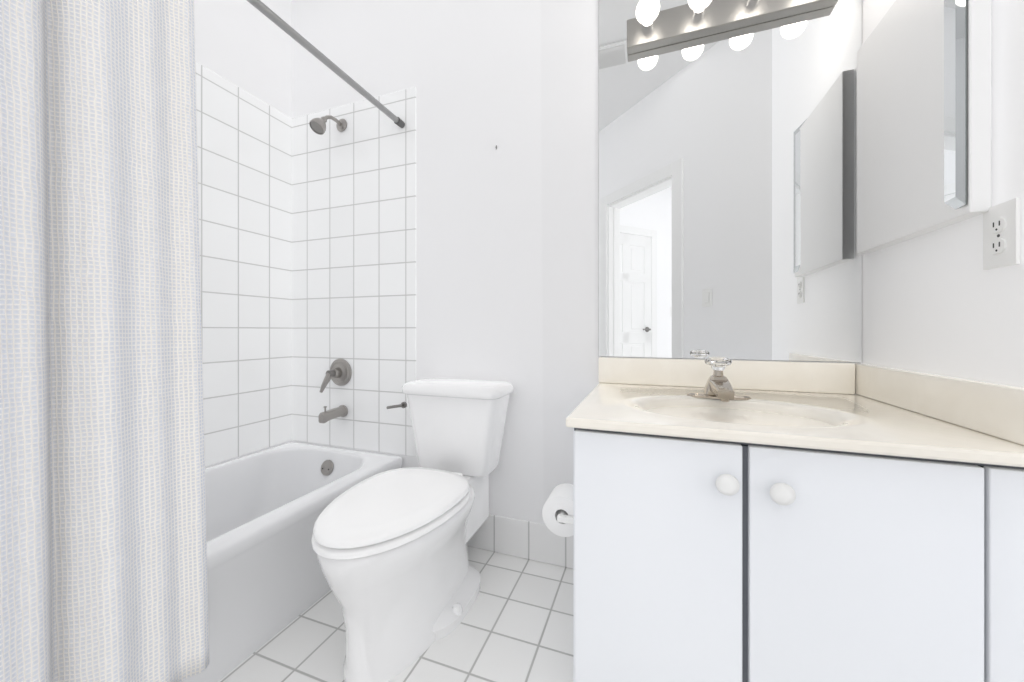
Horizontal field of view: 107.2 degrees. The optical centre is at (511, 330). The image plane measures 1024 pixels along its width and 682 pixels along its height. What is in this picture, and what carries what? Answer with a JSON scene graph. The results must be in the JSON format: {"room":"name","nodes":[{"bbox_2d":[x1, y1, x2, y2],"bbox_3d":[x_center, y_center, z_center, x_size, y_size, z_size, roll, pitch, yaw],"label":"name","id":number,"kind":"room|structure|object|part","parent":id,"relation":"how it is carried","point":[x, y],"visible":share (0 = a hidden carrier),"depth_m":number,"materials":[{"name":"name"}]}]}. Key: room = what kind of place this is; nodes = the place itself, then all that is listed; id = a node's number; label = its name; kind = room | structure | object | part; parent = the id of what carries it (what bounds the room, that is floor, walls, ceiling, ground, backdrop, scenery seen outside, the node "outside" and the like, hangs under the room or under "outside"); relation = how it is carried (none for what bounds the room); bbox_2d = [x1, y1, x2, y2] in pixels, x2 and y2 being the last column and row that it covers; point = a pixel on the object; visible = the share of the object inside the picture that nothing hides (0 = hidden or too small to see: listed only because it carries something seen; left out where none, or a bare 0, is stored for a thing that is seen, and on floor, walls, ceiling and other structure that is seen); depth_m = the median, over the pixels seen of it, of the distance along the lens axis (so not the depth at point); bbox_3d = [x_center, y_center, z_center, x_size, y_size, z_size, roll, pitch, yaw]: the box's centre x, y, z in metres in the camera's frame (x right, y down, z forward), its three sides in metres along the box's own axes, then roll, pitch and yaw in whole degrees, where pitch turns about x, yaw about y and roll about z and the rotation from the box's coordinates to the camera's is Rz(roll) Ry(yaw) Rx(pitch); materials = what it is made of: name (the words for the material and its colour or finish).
{"room":"bathroom","nodes":[
{"label":"bathroom","id":0,"kind":"room"},
{"bbox_2d":[194,0,291,467],"bbox_3d":[-1.514,-0.424,1.262,0.120,2.740,1.650,0,0,20],"label":"wall","id":1,"kind":"structure","parent":0,"point":[245,45],"depth_m":1.80,"materials":[{"name":"white paint"}]},
{"bbox_2d":[195,61,291,466],"bbox_3d":[-1.433,-0.273,1.296,0.008,1.714,1.530,0,0,20],"label":"tile","id":2,"kind":"structure","parent":1,"relation":"attached to","point":[244,147],"depth_m":1.77,"materials":[{"name":"white tile"}]},
{"bbox_2d":[218,546,572,681],"bbox_3d":[0.067,0.996,-0.719,5.000,0.100,4.900,0,0,20],"label":"floor","id":3,"kind":"structure","parent":0,"point":[516,624],"depth_m":1.15,"materials":[{"name":"tile"}]},
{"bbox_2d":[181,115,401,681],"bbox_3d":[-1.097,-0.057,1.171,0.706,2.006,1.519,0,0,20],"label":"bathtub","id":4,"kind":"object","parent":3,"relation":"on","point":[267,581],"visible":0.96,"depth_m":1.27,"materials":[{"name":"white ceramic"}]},
{"bbox_2d":[320,459,333,475],"bbox_3d":[-0.882,0.653,1.797,0.072,0.070,0.029,0,0,20],"label":"overflow drain","id":5,"kind":"object","parent":4,"relation":"in","point":[326,465],"depth_m":1.79,"materials":[{"name":"silver metal"}]},
{"bbox_2d":[312,378,513,681],"bbox_3d":[-0.342,0.578,1.293,0.483,0.736,0.786,0,0,20],"label":"toilet","id":6,"kind":"object","parent":3,"relation":"on","point":[402,576],"visible":1,"depth_m":1.12,"materials":[{"name":"white ceramic"}]},
{"bbox_3d":[-0.364,0.548,1.157,0.380,0.022,0.515,0,0,20],"label":"seat","id":7,"kind":"part","parent":6,"relation":"part of","materials":[{"name":"white plastic"}]},
{"bbox_3d":[-0.363,0.518,1.158,0.374,0.032,0.509,0,0,20],"label":"seat lid","id":8,"kind":"part","parent":6,"relation":"part of","materials":[{"name":"white plastic"}]},
{"bbox_3d":[-0.468,0.304,1.530,0.084,0.032,0.023,0,0,20],"label":"lever","id":9,"kind":"part","parent":6,"relation":"part of","materials":[{"name":"silver metal"}]},
{"bbox_3d":[-0.222,0.233,1.549,0.432,0.046,0.222,0,0,20],"label":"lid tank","id":10,"kind":"part","parent":6,"relation":"part of","materials":[{"name":"white ceramic"}]},
{"bbox_3d":[-0.220,0.407,1.554,0.404,0.302,0.196,0,0,20],"label":"tank","id":11,"kind":"part","parent":6,"relation":"part of","materials":[{"name":"white ceramic"}]},
{"bbox_2d":[542,356,1023,681],"bbox_3d":[0.555,0.511,1.045,0.932,0.869,0.648,0,0,20],"label":"bathroom vanity","id":12,"kind":"object","parent":3,"relation":"on","point":[721,519],"visible":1,"depth_m":0.76,"materials":[{"name":"white laminate"}]},
{"bbox_3d":[0.187,0.546,1.133,0.080,0.050,0.135,0,0,20],"label":"arm","id":13,"kind":"part","parent":12,"relation":"part of"},
{"bbox_3d":[0.310,0.537,0.832,0.342,0.607,0.018,0,0,20],"label":"door","id":14,"kind":"part","parent":12,"relation":"part of","materials":[{"name":"white laminate"}]},
{"bbox_2d":[687,356,751,401],"bbox_3d":[0.604,0.139,1.091,0.170,0.124,0.157,0,0,20],"label":"faucet","id":15,"kind":"object","parent":12,"relation":"on","point":[718,388],"depth_m":1.11,"materials":[{"name":"silver metal"}]},
{"bbox_3d":[0.433,0.308,0.761,0.043,0.043,0.032,0,0,20],"label":"knob","id":16,"kind":"part","parent":12,"relation":"part of","materials":[{"name":"white plastic"}]},
{"bbox_3d":[0.521,0.313,0.729,0.043,0.043,0.032,0,0,20],"label":"knob","id":17,"kind":"part","parent":12,"relation":"part of","materials":[{"name":"white plastic"}]},
{"bbox_3d":[0.646,0.537,0.710,0.348,0.607,0.018,0,0,20],"label":"door","id":18,"kind":"part","parent":12,"relation":"part of","materials":[{"name":"white laminate"}]},
{"bbox_2d":[292,0,861,523],"bbox_3d":[-0.015,-0.424,1.661,2.666,2.740,0.120,0,0,20],"label":"wall","id":19,"kind":"structure","parent":0,"point":[508,260],"depth_m":1.61,"materials":[{"name":"paint"}]},
{"bbox_2d":[292,87,415,456],"bbox_3d":[-0.811,-0.273,1.881,0.780,1.714,0.008,0,0,20],"label":"tile","id":20,"kind":"structure","parent":19,"relation":"attached to","point":[354,244],"depth_m":1.86,"materials":[{"name":"white tile"}]},
{"bbox_2d":[318,404,347,423],"bbox_3d":[-0.867,0.395,1.823,0.060,0.076,0.136,0,0,20],"label":"tub spout","id":21,"kind":"object","parent":20,"relation":"attached to","point":[341,411],"depth_m":1.80,"materials":[{"name":"silver metal"}]},
{"bbox_2d":[319,358,351,392],"bbox_3d":[-0.875,0.220,1.846,0.136,0.159,0.097,0,0,20],"label":"handle","id":22,"kind":"object","parent":20,"relation":"attached to","point":[340,372],"depth_m":1.87,"materials":[{"name":"silver metal"}]},
{"bbox_2d":[467,514,572,568],"bbox_3d":[-0.047,0.868,1.604,0.840,0.157,0.008,0,0,20],"label":"baseboard","id":23,"kind":"structure","parent":19,"relation":"attached to","point":[539,542],"depth_m":1.57,"materials":[{"name":"white tile"}]},
{"bbox_2d":[598,357,855,394],"bbox_3d":[0.707,0.151,1.324,0.792,0.099,0.020,0,0,20],"label":"backsplash","id":24,"kind":"structure","parent":19,"relation":"attached to","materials":[{"name":"stone"}]},
{"bbox_2d":[599,0,861,361],"bbox_3d":[0.720,-0.708,1.328,0.812,1.613,0.004,0,0,20],"label":"mirror","id":25,"kind":"object","parent":19,"relation":"attached to","point":[727,194],"visible":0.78,"depth_m":1.31,"materials":[{"name":"clear glass"}]},
{"bbox_2d":[627,0,837,54],"bbox_3d":[0.709,-1.094,1.242,0.640,0.104,0.163,0,0,20],"label":"vanity light fixture","id":26,"kind":"object","parent":25,"relation":"attached to","point":[651,25],"visible":1,"depth_m":1.29,"materials":[{"name":"silver metal"}]},
{"bbox_2d":[862,0,1023,387],"bbox_3d":[0.988,-0.424,0.692,0.120,2.740,1.020,0,0,20],"label":"wall","id":27,"kind":"structure","parent":0,"point":[941,302],"depth_m":0.80,"materials":[{"name":"white paint"}]},
{"bbox_2d":[857,0,990,253],"bbox_3d":[1.009,-0.550,0.956,0.059,0.632,0.459,0,0,20],"label":"mirror cabinet","id":28,"kind":"object","parent":27,"relation":"attached to","point":[923,117],"visible":1,"depth_m":0.88,"materials":[{"name":"white paint"}]},
{"bbox_2d":[983,198,1019,269],"bbox_3d":[0.927,-0.181,0.718,0.008,0.120,0.072,0,0,20],"label":"electrical outlet plate","id":29,"kind":"object","parent":27,"relation":"attached to","point":[1001,234],"visible":1,"depth_m":0.71,"materials":[{"name":"white plastic"}]},
{"bbox_3d":[-1.329,-0.273,0.449,0.780,1.714,0.008,0,0,20],"label":"wall tile","id":30,"kind":"structure","parent":0,"visible":0},
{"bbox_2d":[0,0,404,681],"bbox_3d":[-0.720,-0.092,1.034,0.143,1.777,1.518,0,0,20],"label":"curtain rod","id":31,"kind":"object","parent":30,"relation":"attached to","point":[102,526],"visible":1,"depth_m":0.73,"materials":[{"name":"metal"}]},
{"bbox_2d":[0,0,209,681],"bbox_3d":[-0.861,-0.071,0.619,0.126,1.735,0.626,0,0,20],"label":"shower curtain","id":32,"kind":"object","parent":31,"relation":"hanging from","point":[103,538],"depth_m":0.73,"materials":[{"name":"fabric"}]}
]}

